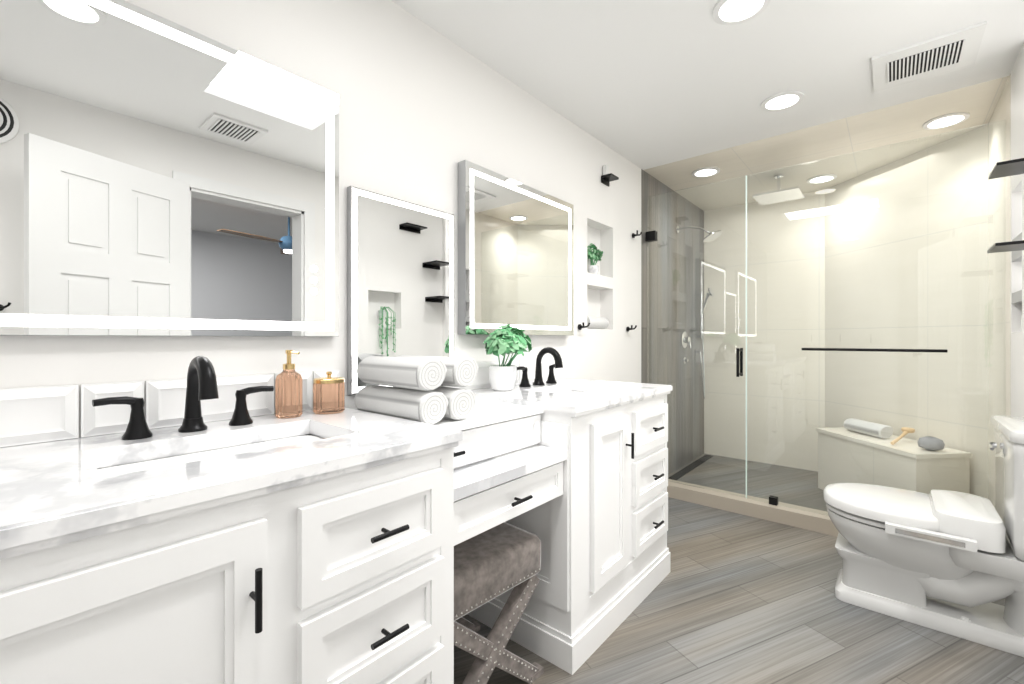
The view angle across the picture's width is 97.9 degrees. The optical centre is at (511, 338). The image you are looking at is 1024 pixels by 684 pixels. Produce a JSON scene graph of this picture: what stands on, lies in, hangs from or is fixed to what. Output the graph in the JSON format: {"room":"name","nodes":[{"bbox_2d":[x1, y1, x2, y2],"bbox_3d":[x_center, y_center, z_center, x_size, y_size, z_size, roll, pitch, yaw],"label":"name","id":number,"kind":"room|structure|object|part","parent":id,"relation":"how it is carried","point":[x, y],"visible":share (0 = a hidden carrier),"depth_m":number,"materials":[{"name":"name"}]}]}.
{"room":"bathroom","nodes":[
{"label":"bathroom","id":0,"kind":"room"},
{"bbox_2d":[0,0,703,474],"bbox_3d":[0.024,-0.118,2.300,0.150,2.485,5.830,0,0,40],"label":"wall","id":1,"kind":"structure","parent":0,"point":[424,108],"depth_m":1.81,"materials":[{"name":"white paint"}]},
{"bbox_2d":[0,0,338,335],"bbox_3d":[-0.876,-0.399,1.101,0.031,0.785,0.938,0,0,40],"label":"mirror","id":2,"kind":"object","parent":1,"relation":"attached to","point":[160,176],"depth_m":1.09,"materials":[{"name":"silver glass"}]},
{"bbox_3d":[-0.615,-0.181,1.385,0.001,0.091,0.022,0,0,40],"label":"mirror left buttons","id":3,"kind":"part","parent":2,"relation":"part of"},
{"bbox_2d":[347,186,453,394],"bbox_3d":[-0.397,-0.160,1.669,0.024,0.698,0.461,0,0,40],"label":"mirror","id":4,"kind":"object","parent":1,"relation":"attached to","point":[400,277],"visible":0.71,"depth_m":1.62,"materials":[{"name":"silver glass"}]},
{"bbox_2d":[458,160,573,334],"bbox_3d":[0.058,-0.380,2.184,0.047,0.727,0.827,0,0,40],"label":"mirror","id":5,"kind":"object","parent":1,"relation":"attached to","point":[515,254],"visible":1,"depth_m":2.08,"materials":[{"name":"silver glass"}]},
{"bbox_2d":[578,322,589,329],"bbox_3d":[0.415,-0.071,2.597,0.054,0.043,0.079,0,0,40],"label":"hook","id":6,"kind":"object","parent":1,"relation":"attached to","point":[580,326],"visible":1,"depth_m":2.60,"materials":[{"name":"black metal"}]},
{"bbox_2d":[587,243,602,273],"bbox_3d":[0.519,-0.499,2.837,0.073,0.202,0.186,0,0,40],"label":"potted plant","id":7,"kind":"object","parent":1,"relation":"in","point":[595,254],"visible":0.94,"depth_m":2.81,"materials":[{"name":"green plant"}]},
{"bbox_2d":[587,316,608,328],"bbox_3d":[0.521,-0.100,2.841,0.094,0.077,0.240,0,0,40],"label":"towel","id":8,"kind":"object","parent":1,"relation":"in","point":[599,322],"visible":0.71,"depth_m":2.80,"materials":[{"name":"white fabric"}]},
{"bbox_2d":[601,165,618,186],"bbox_3d":[0.620,-1.036,2.823,0.072,0.110,0.100,0,0,40],"label":"wall sconce","id":9,"kind":"object","parent":1,"relation":"attached to","point":[606,177],"visible":0.98,"depth_m":2.81,"materials":[{"name":"black metal"}]},
{"bbox_2d":[626,325,636,330],"bbox_3d":[0.820,-0.069,3.073,0.054,0.043,0.079,0,0,40],"label":"hook","id":10,"kind":"object","parent":1,"relation":"attached to","point":[628,328],"visible":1,"depth_m":3.07,"materials":[{"name":"black metal"}]},
{"bbox_2d":[632,230,641,237],"bbox_3d":[0.875,-0.731,3.137,0.054,0.043,0.079,0,0,40],"label":"hook","id":11,"kind":"object","parent":1,"relation":"attached to","point":[634,235],"visible":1,"depth_m":3.14,"materials":[{"name":"black metal"}]},
{"bbox_2d":[681,331,690,362],"bbox_3d":[1.542,0.081,3.916,0.058,0.284,0.150,0,0,40],"label":"shower valve","id":12,"kind":"object","parent":1,"relation":"attached to","point":[685,337],"depth_m":3.90,"materials":[{"name":"silver metal"}]},
{"bbox_2d":[646,176,745,496],"bbox_3d":[1.264,-0.012,3.114,0.673,2.088,0.108,0,0,40],"label":"shower glass door","id":13,"kind":"structure","parent":1,"relation":"attached to","point":[651,236],"depth_m":3.08,"materials":[{"name":"clear glass"}]},
{"bbox_2d":[676,226,722,241],"bbox_3d":[1.541,-0.871,3.680,0.362,0.168,0.154,0,0,40],"label":"shower head","id":14,"kind":"object","parent":1,"relation":"attached to","point":[715,235],"depth_m":3.64},
{"bbox_2d":[695,288,713,398],"bbox_3d":[1.780,0.049,4.121,0.153,1.029,0.088,0,0,40],"label":"shower","id":15,"kind":"object","parent":1,"relation":"attached to","point":[701,325],"depth_m":4.13,"materials":[{"name":"silver metal"}]},
{"bbox_2d":[392,0,1023,210],"bbox_3d":[0.807,-1.321,1.631,2.210,0.160,5.830,0,0,40],"label":"ceiling","id":16,"kind":"structure","parent":0,"point":[673,95],"depth_m":2.11,"materials":[{"name":"white paint"}]},
{"bbox_2d":[692,167,719,177],"bbox_3d":[1.446,-1.236,3.328,0.194,0.008,0.194,0,0,40],"label":"recessed light","id":17,"kind":"object","parent":16,"relation":"in","point":[706,172],"visible":0.96,"depth_m":3.32,"materials":[{"name":"white plastic"}]},
{"bbox_2d":[713,0,769,24],"bbox_3d":[0.854,-1.236,1.664,0.194,0.008,0.194,0,0,40],"label":"recessed light","id":18,"kind":"object","parent":16,"relation":"in","point":[730,12],"visible":1,"depth_m":1.68,"materials":[{"name":"white plastic"}]},
{"bbox_2d":[752,174,804,204],"bbox_3d":[2.036,-1.158,3.403,0.300,0.164,0.300,0,0,40],"label":"shower head","id":19,"kind":"structure","parent":16,"relation":"attached to","point":[787,192],"depth_m":3.38,"materials":[{"name":"silver metal"}]},
{"bbox_2d":[761,91,803,111],"bbox_3d":[1.411,-1.236,2.332,0.194,0.008,0.194,0,0,40],"label":"recessed light","id":20,"kind":"object","parent":16,"relation":"in","point":[782,101],"visible":1,"depth_m":2.32,"materials":[{"name":"white plastic"}]},
{"bbox_2d":[807,174,836,183],"bbox_3d":[2.406,-1.236,3.468,0.194,0.008,0.194,0,0,40],"label":"recessed light","id":21,"kind":"object","parent":16,"relation":"in","point":[821,179],"depth_m":3.45,"materials":[{"name":"white plastic"}]},
{"bbox_2d":[872,21,986,91],"bbox_3d":[1.832,-1.232,1.986,0.350,0.018,0.340,0,0,40],"label":"ceiling vent","id":22,"kind":"object","parent":16,"relation":"in","point":[949,52],"visible":1,"depth_m":1.96,"materials":[{"name":"white plastic"}]},
{"bbox_2d":[923,112,969,129],"bbox_3d":[2.473,-1.236,2.544,0.194,0.008,0.194,0,0,40],"label":"recessed light","id":23,"kind":"object","parent":16,"relation":"in","point":[951,119],"visible":1,"depth_m":2.53,"materials":[{"name":"white plastic"}]},
{"bbox_2d":[454,454,1023,683],"bbox_3d":[0.807,1.174,1.631,2.210,0.100,5.830,0,0,40],"label":"floor","id":24,"kind":"structure","parent":0,"point":[733,598],"depth_m":1.73,"materials":[{"name":"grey wood"}]},
{"bbox_2d":[0,385,671,683],"bbox_3d":[-0.191,0.684,1.449,0.622,0.880,2.300,0,0,40],"label":"bathroom vanity","id":25,"kind":"object","parent":24,"relation":"on","point":[307,546],"depth_m":0.90,"materials":[{"name":"white"}]},
{"bbox_2d":[0,409,463,532],"bbox_3d":[-0.646,0.246,0.936,0.595,0.036,0.921,0,0,40],"label":"countertop","id":26,"kind":"structure","parent":25,"relation":"on","point":[43,481],"depth_m":0.80,"materials":[{"name":"white stone"}]},
{"bbox_2d":[92,356,273,439],"bbox_3d":[-0.735,0.132,1.050,0.167,0.182,0.361,0,0,40],"label":"faucet","id":27,"kind":"object","parent":26,"relation":"on","point":[201,380],"visible":1,"depth_m":1.03,"materials":[{"name":"black metal"}]},
{"bbox_2d":[275,350,301,417],"bbox_3d":[-0.637,0.128,1.274,0.071,0.190,0.070,0,0,40],"label":"soap dispenser","id":28,"kind":"object","parent":26,"relation":"on","point":[288,391],"visible":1,"depth_m":1.25,"materials":[{"name":"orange glass"}]},
{"bbox_2d":[313,371,344,413],"bbox_3d":[-0.554,0.162,1.351,0.088,0.123,0.088,0,0,40],"label":"jar","id":29,"kind":"object","parent":26,"relation":"on","point":[328,394],"visible":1,"depth_m":1.31,"materials":[{"name":"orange glass"}]},
{"bbox_2d":[354,385,447,423],"bbox_3d":[-0.341,0.197,1.349,0.330,0.090,0.108,0,0,39],"label":"towel","id":30,"kind":"object","parent":26,"relation":"on","point":[429,407],"visible":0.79,"depth_m":1.27,"materials":[{"name":"white fabric"}]},
{"bbox_2d":[357,356,446,390],"bbox_3d":[-0.344,0.103,1.361,0.330,0.090,0.108,0,0,42],"label":"towel","id":31,"kind":"object","parent":30,"relation":"on","point":[425,374],"visible":0.98,"depth_m":1.28,"materials":[{"name":"white fabric"}]},
{"bbox_2d":[399,386,475,419],"bbox_3d":[-0.264,0.197,1.431,0.330,0.090,0.108,0,0,42],"label":"towel","id":32,"kind":"object","parent":25,"relation":"on","point":[461,403],"visible":0.31,"depth_m":1.32,"materials":[{"name":"white fabric"}]},
{"bbox_2d":[396,355,477,386],"bbox_3d":[-0.264,0.103,1.444,0.330,0.090,0.108,0,0,38],"label":"towel","id":33,"kind":"object","parent":32,"relation":"on","point":[461,372],"visible":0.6,"depth_m":1.34,"materials":[{"name":"white fabric"}]},
{"bbox_2d":[470,377,667,408],"bbox_3d":[0.264,0.246,2.003,0.595,0.036,0.857,0,0,40],"label":"countertop","id":34,"kind":"structure","parent":25,"relation":"on","point":[619,389],"depth_m":1.81,"materials":[{"name":"white stone"}]},
{"bbox_2d":[483,324,531,390],"bbox_3d":[-0.022,0.081,1.907,0.175,0.285,0.249,0,0,40],"label":"potted plant","id":35,"kind":"object","parent":34,"relation":"on","point":[503,340],"visible":1,"depth_m":1.87,"materials":[{"name":"green plant"}]},
{"bbox_2d":[517,347,562,386],"bbox_3d":[0.169,0.132,2.110,0.167,0.182,0.361,0,0,40],"label":"faucet","id":36,"kind":"object","parent":34,"relation":"on","point":[555,354],"visible":0.98,"depth_m":2.11,"materials":[{"name":"black metal"}]},
{"bbox_2d":[454,522,543,683],"bbox_3d":[-0.178,0.894,1.459,0.385,0.479,0.450,0,0,44],"label":"stool","id":37,"kind":"object","parent":24,"relation":"on","point":[495,561],"visible":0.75,"depth_m":1.36,"materials":[{"name":"fabric"}]},
{"bbox_2d":[668,455,712,479],"bbox_3d":[1.516,1.122,3.833,0.070,0.004,1.160,0,0,40],"label":"drain","id":38,"kind":"object","parent":24,"relation":"on","point":[692,466],"depth_m":3.87,"materials":[{"name":"grey metal"}]},
{"bbox_2d":[667,479,838,536],"bbox_3d":[1.698,1.081,2.745,1.820,0.085,0.140,0,0,40],"label":"shower curb","id":39,"kind":"object","parent":24,"relation":"on","point":[796,517],"visible":0.29,"depth_m":2.82,"materials":[{"name":"beige stone"}]},
{"bbox_2d":[746,120,1005,515],"bbox_3d":[1.939,-0.009,2.508,1.137,2.094,0.088,0,0,40],"label":"glass","id":40,"kind":"object","parent":39,"relation":"on","point":[773,500],"visible":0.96,"depth_m":2.47,"materials":[{"name":"clear glass"}]},
{"bbox_2d":[816,427,971,493],"bbox_3d":[2.491,0.899,2.985,0.352,0.450,0.768,0,0,-5],"label":"shower bench","id":41,"kind":"object","parent":24,"relation":"on","point":[892,468],"depth_m":2.81,"materials":[{"name":"beige tile"}]},
{"bbox_2d":[844,418,893,438],"bbox_3d":[2.489,0.628,3.124,0.104,0.086,0.300,0,0,-5],"label":"towel","id":42,"kind":"object","parent":41,"relation":"on","point":[876,427],"depth_m":3.06,"materials":[{"name":"white fabric"}]},
{"bbox_2d":[890,427,914,444],"bbox_3d":[2.502,0.626,2.856,0.123,0.090,0.231,0,0,40],"label":"brush","id":43,"kind":"object","parent":41,"relation":"on","point":[904,430],"depth_m":2.87,"materials":[{"name":"beige wood"}]},
{"bbox_2d":[917,436,944,450],"bbox_3d":[2.521,0.633,2.684,0.123,0.080,0.110,0,0,40],"label":"stone","id":44,"kind":"object","parent":41,"relation":"on","point":[940,443],"depth_m":2.66,"materials":[{"name":"grey stone"}]},
{"bbox_2d":[823,415,1023,656],"bbox_3d":[1.722,0.720,1.816,0.747,0.808,0.466,0,0,40],"label":"toilet","id":45,"kind":"object","parent":24,"relation":"on","point":[948,562],"visible":1,"depth_m":1.72,"materials":[{"name":"white ceramic"}]},
{"bbox_2d":[704,199,803,468],"bbox_3d":[2.650,-0.118,3.792,2.210,2.485,0.150,0,0,40],"label":"wall","id":46,"kind":"structure","parent":0,"point":[756,230],"depth_m":4.06,"materials":[{"name":"beige tile"}]},
{"bbox_2d":[804,124,987,498],"bbox_3d":[2.700,-0.118,2.987,1.090,2.485,0.990,0,0,40],"label":"wall","id":47,"kind":"structure","parent":0,"point":[847,291],"depth_m":3.06,"materials":[{"name":"beige tile"}]},
{"bbox_2d":[988,44,1023,508],"bbox_3d":[1.329,-0.118,0.726,0.240,2.485,5.130,0,0,40],"label":"wall","id":48,"kind":"structure","parent":0,"point":[1009,108],"depth_m":2.14,"materials":[{"name":"white paint"}]},
{"bbox_2d":[987,240,1023,252],"bbox_3d":[2.057,-0.357,1.781,0.197,0.042,0.200,0,0,40],"label":"shelf","id":49,"kind":"object","parent":48,"relation":"attached to","point":[1007,246],"visible":1,"depth_m":1.80,"materials":[{"name":"black metal"}]},
{"bbox_2d":[988,158,1023,178],"bbox_3d":[2.037,-0.667,1.758,0.197,0.042,0.200,0,0,40],"label":"shelf","id":50,"kind":"object","parent":48,"relation":"attached to","point":[1008,168],"visible":1,"depth_m":1.79,"materials":[{"name":"black metal"}]}
]}

